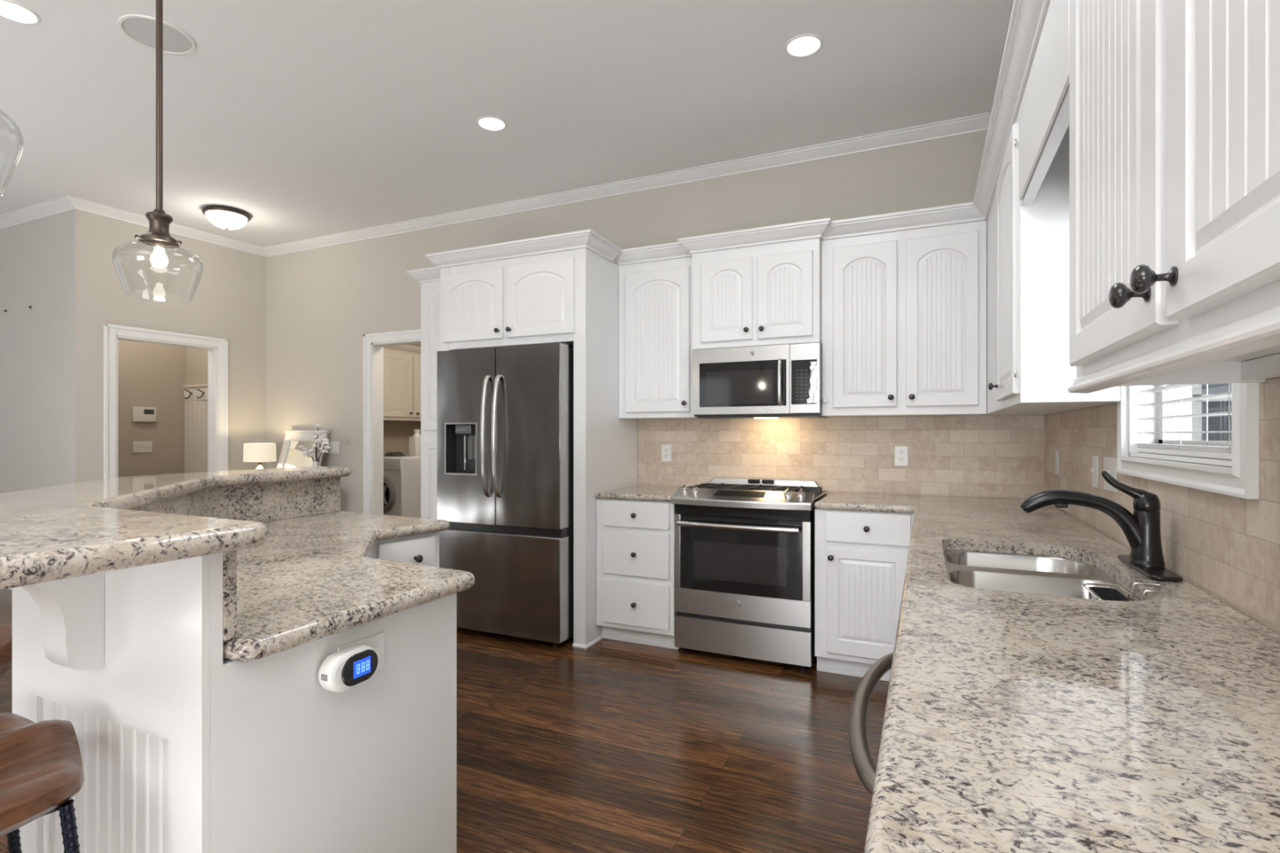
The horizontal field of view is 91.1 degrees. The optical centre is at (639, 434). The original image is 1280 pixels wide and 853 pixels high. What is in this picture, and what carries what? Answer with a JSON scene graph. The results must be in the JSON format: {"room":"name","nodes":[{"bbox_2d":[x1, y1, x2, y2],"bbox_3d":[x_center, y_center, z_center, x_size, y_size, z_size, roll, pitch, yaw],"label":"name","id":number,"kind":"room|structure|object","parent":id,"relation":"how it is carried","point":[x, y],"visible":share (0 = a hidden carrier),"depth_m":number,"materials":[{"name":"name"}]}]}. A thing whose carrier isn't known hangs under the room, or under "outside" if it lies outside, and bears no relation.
{"room":"kitchen","nodes":[
{"label":"kitchen","id":0,"kind":"room"},
{"bbox_2d":[0,208,75,493],"bbox_3d":[-5.723,-0.249,5.467,3.254,3.030,0.110,0,0,24],"label":"wall","id":1,"kind":"structure","parent":0,"point":[37,256],"depth_m":4.97,"materials":[{"name":"grey paint"}]},
{"bbox_2d":[118,339,186,477],"bbox_3d":[-5.208,-0.249,6.084,0.120,3.030,1.440,0,0,24],"label":"wall","id":2,"kind":"structure","parent":0,"point":[150,375],"depth_m":6.43,"materials":[{"name":"beige paint"}]},
{"bbox_2d":[133,440,151,453],"bbox_3d":[-5.016,0.126,6.338,0.018,0.115,0.169,0,0,24],"label":"light switch","id":3,"kind":"object","parent":2,"relation":"attached to","point":[139,446],"visible":1,"depth_m":6.33,"materials":[{"name":"beige plastic"}]},
{"bbox_2d":[132,407,155,422],"bbox_3d":[-5.006,-0.200,6.343,0.030,0.148,0.205,0,0,24],"label":"alarm keypad","id":4,"kind":"object","parent":2,"relation":"attached to","point":[139,414],"visible":1,"depth_m":6.33,"materials":[{"name":"beige plastic"}]},
{"bbox_2d":[75,208,266,482],"bbox_3d":[-3.953,-0.249,5.469,0.120,3.030,1.576,0,0,27],"label":"wall","id":5,"kind":"structure","parent":0,"point":[228,301],"depth_m":5.28,"materials":[{"name":"grey paint"}]},
{"bbox_2d":[103,323,227,478],"bbox_3d":[-4.017,0.201,5.329,0.145,2.130,0.923,0,0,27],"label":"door frame","id":6,"kind":"structure","parent":5,"relation":"in","point":[217,348],"depth_m":5.33,"materials":[{"name":"white paint"}]},
{"bbox_2d":[0,107,1019,257],"bbox_3d":[-4.308,-1.733,0.623,9.542,0.060,10.444,0,0,24],"label":"trim","id":7,"kind":"structure","parent":5,"relation":"attached to","point":[977,122],"depth_m":4.58,"materials":[{"name":"white paint"}]},
{"bbox_2d":[186,346,208,385],"bbox_3d":[-4.297,-0.249,6.515,1.420,3.030,0.100,0,0,24],"label":"wall","id":8,"kind":"structure","parent":0,"point":[197,359],"depth_m":6.63,"materials":[{"name":"beige paint"}]},
{"bbox_2d":[182,384,208,473],"bbox_3d":[-4.374,0.375,6.436,1.095,1.782,0.106,0,0,24],"label":"coat rack","id":9,"kind":"object","parent":8,"relation":"attached to","point":[195,397],"visible":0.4,"depth_m":6.61,"materials":[{"name":"beige wood"}]},
{"bbox_2d":[383,343,421,455],"bbox_3d":[-3.188,-0.249,7.384,0.120,3.030,2.400,0,0,24],"label":"wall","id":10,"kind":"structure","parent":0,"point":[397,434],"depth_m":7.72,"materials":[{"name":"beige paint"}]},
{"bbox_2d":[383,344,421,422],"bbox_3d":[-2.880,-0.606,7.464,0.363,0.885,1.800,0,0,24],"label":"laundry cabinet","id":11,"kind":"object","parent":10,"relation":"attached to","point":[402,363],"visible":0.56,"depth_m":7.36,"materials":[{"name":"beige wood"}]},
{"bbox_2d":[0,589,888,852],"bbox_3d":[-3.845,1.316,1.750,9.950,0.100,13.600,0,0,24],"label":"floor","id":12,"kind":"structure","parent":0,"point":[609,745],"depth_m":2.51,"materials":[{"name":"brown wood"}]},
{"bbox_2d":[0,623,12,675],"bbox_3d":[-1.686,0.880,1.487,0.410,0.775,0.498,0,0,-21],"label":"bar stool","id":13,"kind":"object","parent":12,"relation":"on","point":[6,630],"visible":0.03,"depth_m":1.50,"materials":[{"name":"brown wood"}]},
{"bbox_2d":[0,711,84,852],"bbox_3d":[-1.109,0.880,0.949,0.498,0.775,0.410,0,0,34],"label":"bar stool","id":14,"kind":"object","parent":12,"relation":"on","point":[42,768],"visible":1,"depth_m":0.98,"materials":[{"name":"brown wood"}]},
{"bbox_2d":[12,511,456,852],"bbox_3d":[-1.075,0.730,1.974,0.888,1.074,1.998,0,0,-20],"label":"kitchen island","id":15,"kind":"object","parent":12,"relation":"on","point":[184,747],"visible":0.81,"depth_m":1.17,"materials":[{"name":"white paint"}]},
{"bbox_2d":[0,466,351,590],"bbox_3d":[-1.331,0.172,1.796,0.782,0.040,2.381,0,0,-21],"label":"island countertop","id":16,"kind":"structure","parent":15,"relation":"on","point":[47,534],"depth_m":1.05,"materials":[{"name":"stone"}]},
{"bbox_2d":[128,476,475,662],"bbox_3d":[-1.029,0.292,1.984,0.885,0.200,1.973,0,0,-21],"label":"island countertop","id":17,"kind":"structure","parent":15,"relation":"on","point":[313,578],"depth_m":1.61,"materials":[{"name":"stone"}]},
{"bbox_2d":[337,631,384,672],"bbox_3d":[-0.587,0.475,1.329,0.009,0.083,0.120,0,0,24],"label":"outlet","id":18,"kind":"object","parent":15,"relation":"attached to","point":[376,642],"visible":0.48,"depth_m":1.36,"materials":[{"name":"white plastic"}]},
{"bbox_2d":[318,644,377,693],"bbox_3d":[-0.585,0.472,1.268,0.043,0.075,0.120,0,0,24],"label":"detector","id":19,"kind":"object","parent":18,"relation":"attached to","point":[344,669],"visible":1,"depth_m":1.24,"materials":[{"name":"white plastic"}]},
{"bbox_2d":[372,645,377,655],"bbox_3d":[-0.584,0.475,1.328,0.002,0.034,0.074,0,0,24],"label":"receptacle","id":20,"kind":"object","parent":18,"relation":"attached to","point":[375,647],"depth_m":1.36,"materials":[{"name":"white plastic"}]},
{"bbox_2d":[383,454,421,518],"bbox_3d":[-2.777,0.747,7.279,0.685,0.998,0.771,0,0,24],"label":"washing machine","id":21,"kind":"object","parent":12,"relation":"on","point":[402,474],"visible":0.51,"depth_m":6.91,"materials":[{"name":"white metal"}]},
{"bbox_2d":[383,452,406,456],"bbox_3d":[-2.773,0.223,7.116,0.176,0.049,0.176,0,0,24],"label":"folded cloth","id":22,"kind":"object","parent":21,"relation":"on","point":[388,454],"visible":0.98,"depth_m":7.06,"materials":[{"name":"grey fabric"}]},
{"bbox_2d":[408,429,421,455],"bbox_3d":[-2.614,0.095,7.364,0.140,0.306,0.160,0,0,24],"label":"detergent jug","id":23,"kind":"object","parent":21,"relation":"on","point":[415,442],"visible":0.83,"depth_m":7.30,"materials":[{"name":"white plastic"}]},
{"bbox_2d":[406,266,440,519],"bbox_3d":[-1.360,0.039,4.713,0.486,2.455,0.548,0,0,24],"label":"panel","id":24,"kind":"object","parent":12,"relation":"on","point":[429,278],"visible":0.11,"depth_m":4.54,"materials":[{"name":"white paint"}]},
{"bbox_2d":[436,342,573,646],"bbox_3d":[-0.734,0.360,4.173,0.919,1.812,0.871,0,0,24],"label":"refrigerator","id":25,"kind":"object","parent":12,"relation":"on","point":[505,415],"visible":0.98,"depth_m":3.80,"materials":[{"name":"grey metal"}]},
{"bbox_2d":[425,229,637,648],"bbox_3d":[-0.687,0.039,4.263,1.244,2.455,0.810,0,0,24],"label":"tall cabinet","id":26,"kind":"object","parent":12,"relation":"on","point":[571,296],"visible":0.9,"depth_m":3.88,"materials":[{"name":"white paint"}]},
{"bbox_2d":[596,498,680,649],"bbox_3d":[0.079,0.829,3.986,0.510,0.874,0.658,0,0,24],"label":"base cabinet","id":27,"kind":"object","parent":12,"relation":"on","point":[635,539],"visible":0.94,"depth_m":3.72,"materials":[{"name":"white paint"}]},
{"bbox_2d":[595,484,688,502],"bbox_3d":[0.086,0.372,3.998,0.512,0.038,0.636,0,0,24],"label":"countertop","id":28,"kind":"structure","parent":27,"relation":"on","point":[639,492],"depth_m":3.79,"materials":[{"name":"stone"}]},
{"bbox_2d":[671,477,827,671],"bbox_3d":[0.658,0.775,3.692,0.780,0.984,0.684,0,0,24],"label":"range","id":29,"kind":"object","parent":12,"relation":"on","point":[744,548],"visible":1,"depth_m":3.43,"materials":[{"name":"silver metal"}]},
{"bbox_2d":[814,508,914,681],"bbox_3d":[1.261,0.829,3.448,0.502,0.874,0.658,0,0,24],"label":"base cabinet","id":30,"kind":"object","parent":12,"relation":"on","point":[861,557],"visible":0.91,"depth_m":3.20,"materials":[{"name":"white paint"}]},
{"bbox_2d":[848,652,893,795],"bbox_3d":[0.694,0.830,0.970,0.700,0.872,0.596,0,0,24],"label":"dishwasher","id":31,"kind":"object","parent":12,"relation":"on","point":[865,769],"visible":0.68,"depth_m":1.02,"materials":[{"name":"grey metal"}]},
{"bbox_3d":[-3.148,0.866,5.503,1.150,0.800,0.290,0,0,24],"label":"console table","id":32,"kind":"object","parent":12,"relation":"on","visible":0},
{"bbox_2d":[243,443,275,469],"bbox_3d":[-3.396,0.274,5.611,0.254,0.384,0.254,0,0,24],"label":"table lamp","id":33,"kind":"object","parent":32,"relation":"on","point":[260,453],"visible":0.8,"depth_m":5.51,"materials":[{"name":"white fabric"}]},
{"bbox_2d":[276,430,329,468],"bbox_3d":[-3.060,0.216,5.660,0.554,0.506,0.167,0,0,24],"label":"framed mirror","id":34,"kind":"object","parent":32,"relation":"on","point":[291,456],"visible":0.52,"depth_m":5.70,"materials":[{"name":"white mirror"}]},
{"bbox_2d":[283,440,315,467],"bbox_3d":[-3.061,0.227,5.657,0.380,0.338,0.101,0,0,24],"label":"mirror glass","id":35,"kind":"object","parent":34,"relation":"attached to","point":[293,456],"depth_m":5.69,"materials":[{"name":"white mirror"}]},
{"bbox_2d":[298,423,329,466],"bbox_3d":[-2.708,0.189,5.252,0.328,0.555,0.144,0,0,29],"label":"flowers","id":36,"kind":"object","parent":32,"relation":"on","point":[317,442],"visible":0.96,"depth_m":5.23,"materials":[{"name":"white plant"}]},
{"bbox_2d":[0,0,1049,247],"bbox_3d":[-3.845,-1.814,1.750,9.950,0.100,13.600,0,0,24],"label":"ceiling","id":37,"kind":"structure","parent":0,"point":[308,119],"depth_m":3.27,"materials":[{"name":"white paint"}]},
{"bbox_2d":[0,111,24,199],"bbox_3d":[-1.257,-1.103,1.115,0.234,1.321,0.234,0,0,24],"label":"pendant lamp","id":38,"kind":"object","parent":37,"relation":"hanging from","point":[2,112],"visible":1,"depth_m":1.19,"materials":[{"name":"clear glass"}]},
{"bbox_2d":[0,0,41,25],"bbox_3d":[-2.610,-1.760,2.615,0.172,0.006,0.172,0,0,24],"label":"recessed light","id":39,"kind":"object","parent":37,"relation":"in","point":[10,10],"visible":1,"depth_m":2.63,"materials":[{"name":"white plastic"}]},
{"bbox_2d":[117,13,195,54],"bbox_3d":[-2.128,-1.760,2.772,0.276,0.007,0.276,0,0,24],"label":"ceiling speaker","id":40,"kind":"object","parent":37,"relation":"attached to","point":[141,28],"visible":0.92,"depth_m":2.76,"materials":[{"name":"white plastic"}]},
{"bbox_2d":[111,0,203,300],"bbox_3d":[-1.554,-1.103,2.030,0.234,1.321,0.234,0,0,24],"label":"pendant lamp","id":41,"kind":"object","parent":37,"relation":"hanging from","point":[158,236],"visible":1,"depth_m":2.02,"materials":[{"name":"brown metal"}]},
{"bbox_2d":[201,204,251,230],"bbox_3d":[-3.276,-1.691,4.980,0.328,0.144,0.328,0,0,24],"label":"light","id":42,"kind":"object","parent":37,"relation":"attached to","point":[227,218],"visible":1,"depth_m":4.89,"materials":[{"name":"white glass"}]},
{"bbox_2d":[475,115,506,131],"bbox_3d":[-0.840,-1.760,3.561,0.172,0.006,0.172,0,0,24],"label":"recessed light","id":43,"kind":"object","parent":37,"relation":"in","point":[492,123],"visible":1,"depth_m":3.56,"materials":[{"name":"white plastic"}]},
{"bbox_2d":[784,33,823,57],"bbox_3d":[0.743,-1.760,2.848,0.172,0.006,0.172,0,0,24],"label":"recessed light","id":44,"kind":"object","parent":37,"relation":"in","point":[804,45],"visible":1,"depth_m":2.84,"materials":[{"name":"white plastic"}]},
{"bbox_2d":[266,129,995,512],"bbox_3d":[-0.603,-0.249,4.734,6.520,3.030,0.110,0,0,24],"label":"wall","id":45,"kind":"structure","parent":0,"point":[321,302],"depth_m":5.05,"materials":[{"name":"grey paint"}]},
{"bbox_2d":[327,441,339,453],"bbox_3d":[-2.759,0.118,5.646,0.150,0.112,0.016,0,0,24],"label":"light switch","id":46,"kind":"object","parent":45,"relation":"attached to","point":[334,448],"visible":0.88,"depth_m":5.64,"materials":[{"name":"white plastic"}]},
{"bbox_2d":[363,328,421,515],"bbox_3d":[-1.919,0.196,5.325,1.029,2.140,0.135,0,0,24],"label":"door frame","id":47,"kind":"structure","parent":45,"relation":"in","point":[374,344],"depth_m":5.47,"materials":[{"name":"white paint"}]},
{"bbox_2d":[615,241,701,419],"bbox_3d":[0.149,-0.647,4.117,0.531,1.083,0.366,0,0,24],"label":"upper cabinet","id":48,"kind":"object","parent":45,"relation":"attached to","point":[655,349],"visible":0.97,"depth_m":3.99,"materials":[{"name":"white paint"}]},
{"bbox_2d":[677,217,831,350],"bbox_3d":[0.725,-0.854,3.822,0.893,0.669,0.426,0,0,24],"label":"upper cabinet","id":49,"kind":"object","parent":45,"relation":"attached to","point":[768,294],"visible":0.94,"depth_m":3.66,"materials":[{"name":"white paint"}]},
{"bbox_2d":[692,342,826,419],"bbox_3d":[0.728,-0.306,3.806,0.752,0.422,0.438,0,0,24],"label":"microwave","id":50,"kind":"object","parent":49,"relation":"attached to","point":[777,381],"visible":1,"depth_m":3.64,"materials":[{"name":"grey metal"}]},
{"bbox_2d":[637,414,1044,499],"bbox_3d":[1.087,-0.024,3.899,2.416,0.820,0.010,0,0,24],"label":"tiled wall","id":51,"kind":"structure","parent":45,"relation":"attached to","point":[982,456],"depth_m":3.78,"materials":[{"name":"tile"}]},
{"bbox_2d":[661,444,671,462],"bbox_3d":[0.181,0.128,4.301,0.072,0.116,0.008,0,0,24],"label":"outlet","id":52,"kind":"object","parent":51,"relation":"attached to","point":[666,450],"visible":1,"depth_m":4.30,"materials":[{"name":"white plastic"}]},
{"bbox_2d":[663,453,668,457],"bbox_3d":[0.180,0.148,4.299,0.034,0.030,0.002,0,0,24],"label":"receptacle","id":53,"kind":"object","parent":52,"relation":"attached to","point":[665,455],"depth_m":4.30,"materials":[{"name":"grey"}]},
{"bbox_2d":[663,448,668,452],"bbox_3d":[0.180,0.108,4.299,0.034,0.030,0.002,0,0,24],"label":"receptacle","id":54,"kind":"object","parent":52,"relation":"attached to","point":[665,450],"depth_m":4.30,"materials":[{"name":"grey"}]},
{"bbox_2d":[894,446,907,466],"bbox_3d":[1.534,0.127,3.685,0.072,0.116,0.008,0,0,24],"label":"outlet","id":55,"kind":"object","parent":51,"relation":"attached to","point":[900,452],"visible":1,"depth_m":3.68,"materials":[{"name":"white plastic"}]},
{"bbox_2d":[897,457,904,462],"bbox_3d":[1.532,0.147,3.683,0.034,0.030,0.002,0,0,24],"label":"receptacle","id":56,"kind":"object","parent":55,"relation":"attached to","point":[900,459],"depth_m":3.68,"materials":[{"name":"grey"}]},
{"bbox_2d":[897,449,904,455],"bbox_3d":[1.532,0.107,3.683,0.034,0.030,0.002,0,0,24],"label":"receptacle","id":57,"kind":"object","parent":55,"relation":"attached to","point":[900,452],"depth_m":3.68,"materials":[{"name":"grey plastic"}]},
{"bbox_2d":[821,201,986,417],"bbox_3d":[1.462,-0.647,3.520,0.831,1.083,0.366,0,0,24],"label":"upper cabinet","id":58,"kind":"object","parent":45,"relation":"attached to","point":[904,313],"visible":0.98,"depth_m":3.38,"materials":[{"name":"white paint"}]},
{"bbox_2d":[1131,386,1231,467],"bbox_3d":[0.044,-0.249,-1.501,0.140,3.030,10.704,0,0,24],"label":"wall","id":59,"kind":"structure","parent":0,"point":[1185,391],"depth_m":1.92,"materials":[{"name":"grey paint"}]},
{"bbox_2d":[997,0,1069,205],"bbox_3d":[1.202,-0.976,1.662,0.370,0.425,0.855,0,0,24],"label":"window valance","id":60,"kind":"object","parent":59,"relation":"attached to","point":[1044,114],"visible":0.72,"depth_m":1.72,"materials":[{"name":"white paint"}]},
{"bbox_2d":[973,84,1120,415],"bbox_3d":[1.696,-0.647,2.760,0.361,1.083,1.550,0,0,24],"label":"upper cabinet","id":61,"kind":"object","parent":59,"relation":"attached to","point":[1029,371],"visible":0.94,"depth_m":2.10,"materials":[{"name":"white paint"}]},
{"bbox_2d":[1044,377,1279,634],"bbox_3d":[1.384,0.116,1.625,0.010,0.540,3.904,0,0,24],"label":"tiled wall","id":62,"kind":"structure","parent":59,"relation":"attached to","point":[1227,547],"depth_m":1.43,"materials":[{"name":"tile"}]},
{"bbox_2d":[1055,449,1059,474],"bbox_3d":[2.019,0.134,3.043,0.008,0.116,0.072,0,0,24],"label":"outlet","id":63,"kind":"object","parent":62,"relation":"attached to","point":[1057,452],"visible":1,"depth_m":3.02,"materials":[{"name":"white plastic"}]},
{"bbox_2d":[1090,456,1098,488],"bbox_3d":[1.705,0.140,2.361,0.016,0.116,0.072,0,0,24],"label":"light switch","id":64,"kind":"object","parent":62,"relation":"attached to","point":[1095,470],"visible":1,"depth_m":2.35,"materials":[{"name":"white plastic"}]},
{"bbox_2d":[1103,456,1116,492],"bbox_3d":[1.618,0.136,2.170,0.016,0.116,0.150,0,0,24],"label":"light switch","id":65,"kind":"object","parent":62,"relation":"attached to","point":[1109,463],"visible":0.65,"depth_m":2.15,"materials":[{"name":"white plastic"}]},
{"bbox_2d":[1067,0,1279,393],"bbox_3d":[0.777,-0.637,0.740,0.361,1.103,1.190,0,0,24],"label":"upper cabinet","id":66,"kind":"object","parent":59,"relation":"attached to","point":[1175,104],"visible":1,"depth_m":0.77,"materials":[{"name":"white paint"}]},
{"bbox_2d":[1116,382,1258,499],"bbox_3d":[1.409,-0.347,1.603,0.117,0.943,0.905,0,0,24],"label":"window","id":67,"kind":"structure","parent":59,"relation":"in","point":[1241,480],"depth_m":1.55,"materials":[{"name":"white paint"}]},
{"bbox_2d":[1137,383,1231,459],"bbox_3d":[1.412,-0.348,1.601,0.055,0.806,0.747,0,0,24],"label":"window blind","id":68,"kind":"object","parent":67,"relation":"attached to","point":[1224,452],"visible":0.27,"depth_m":1.60,"materials":[{"name":"white plastic"}]},
{"label":"outside","id":69,"kind":"structure","parent":0,"visible":0},
{"bbox_3d":[8.374,1.816,0.583,13.240,0.100,20.000,0,0,24],"label":"lawn","id":70,"kind":"structure","parent":69,"visible":0},
{"bbox_2d":[1190,386,1192,439],"bbox_3d":[2.471,0.016,2.919,0.120,3.500,0.120,0,0,24],"label":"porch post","id":71,"kind":"object","parent":70,"relation":"on","point":[1191,387],"visible":0.02,"depth_m":2.84,"materials":[{"name":"white"}]},
{"bbox_2d":[1192,383,1231,440],"bbox_3d":[8.649,-0.084,5.908,8.150,3.700,4.080,0,0,24],"label":"house","id":72,"kind":"structure","parent":70,"relation":"on","point":[1215,423],"depth_m":5.40,"materials":[{"name":"beige"}]},
{"bbox_3d":[1.364,0.829,2.381,0.660,0.874,2.515,0,0,24],"label":"base cabinet","id":73,"kind":"object","parent":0,"visible":0},
{"bbox_2d":[813,492,1279,852],"bbox_3d":[0.870,0.372,1.853,1.114,0.038,3.893,0,0,24],"label":"countertop","id":74,"kind":"structure","parent":73,"relation":"on","point":[1014,722],"depth_m":0.80,"materials":[{"name":"stone"}]},
{"bbox_2d":[943,550,1141,600],"bbox_3d":[1.061,0.481,1.716,0.442,0.180,0.788,0,0,24],"label":"sink","id":75,"kind":"object","parent":74,"relation":"in","point":[988,571],"visible":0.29,"depth_m":1.80,"materials":[{"name":"metal"}]},
{"bbox_2d":[1081,582,1173,600],"bbox_3d":[1.151,0.396,1.495,0.136,0.098,0.219,0,0,24],"label":"sink caddy","id":76,"kind":"object","parent":75,"relation":"hanging from","point":[1094,593],"visible":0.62,"depth_m":1.55,"materials":[{"name":"silver metal"}]},
{"bbox_2d":[1088,586,1131,600],"bbox_3d":[1.129,0.414,1.502,0.062,0.053,0.190,0,0,24],"label":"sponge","id":77,"kind":"object","parent":76,"relation":"on","point":[1094,593],"depth_m":1.57,"materials":[{"name":"grey plastic"}]},
{"bbox_2d":[1020,471,1182,582],"bbox_3d":[1.209,0.225,1.688,0.321,0.255,0.305,0,0,24],"label":"faucet","id":78,"kind":"object","parent":74,"relation":"on","point":[1141,529],"visible":1,"depth_m":1.64,"materials":[{"name":"black metal"}]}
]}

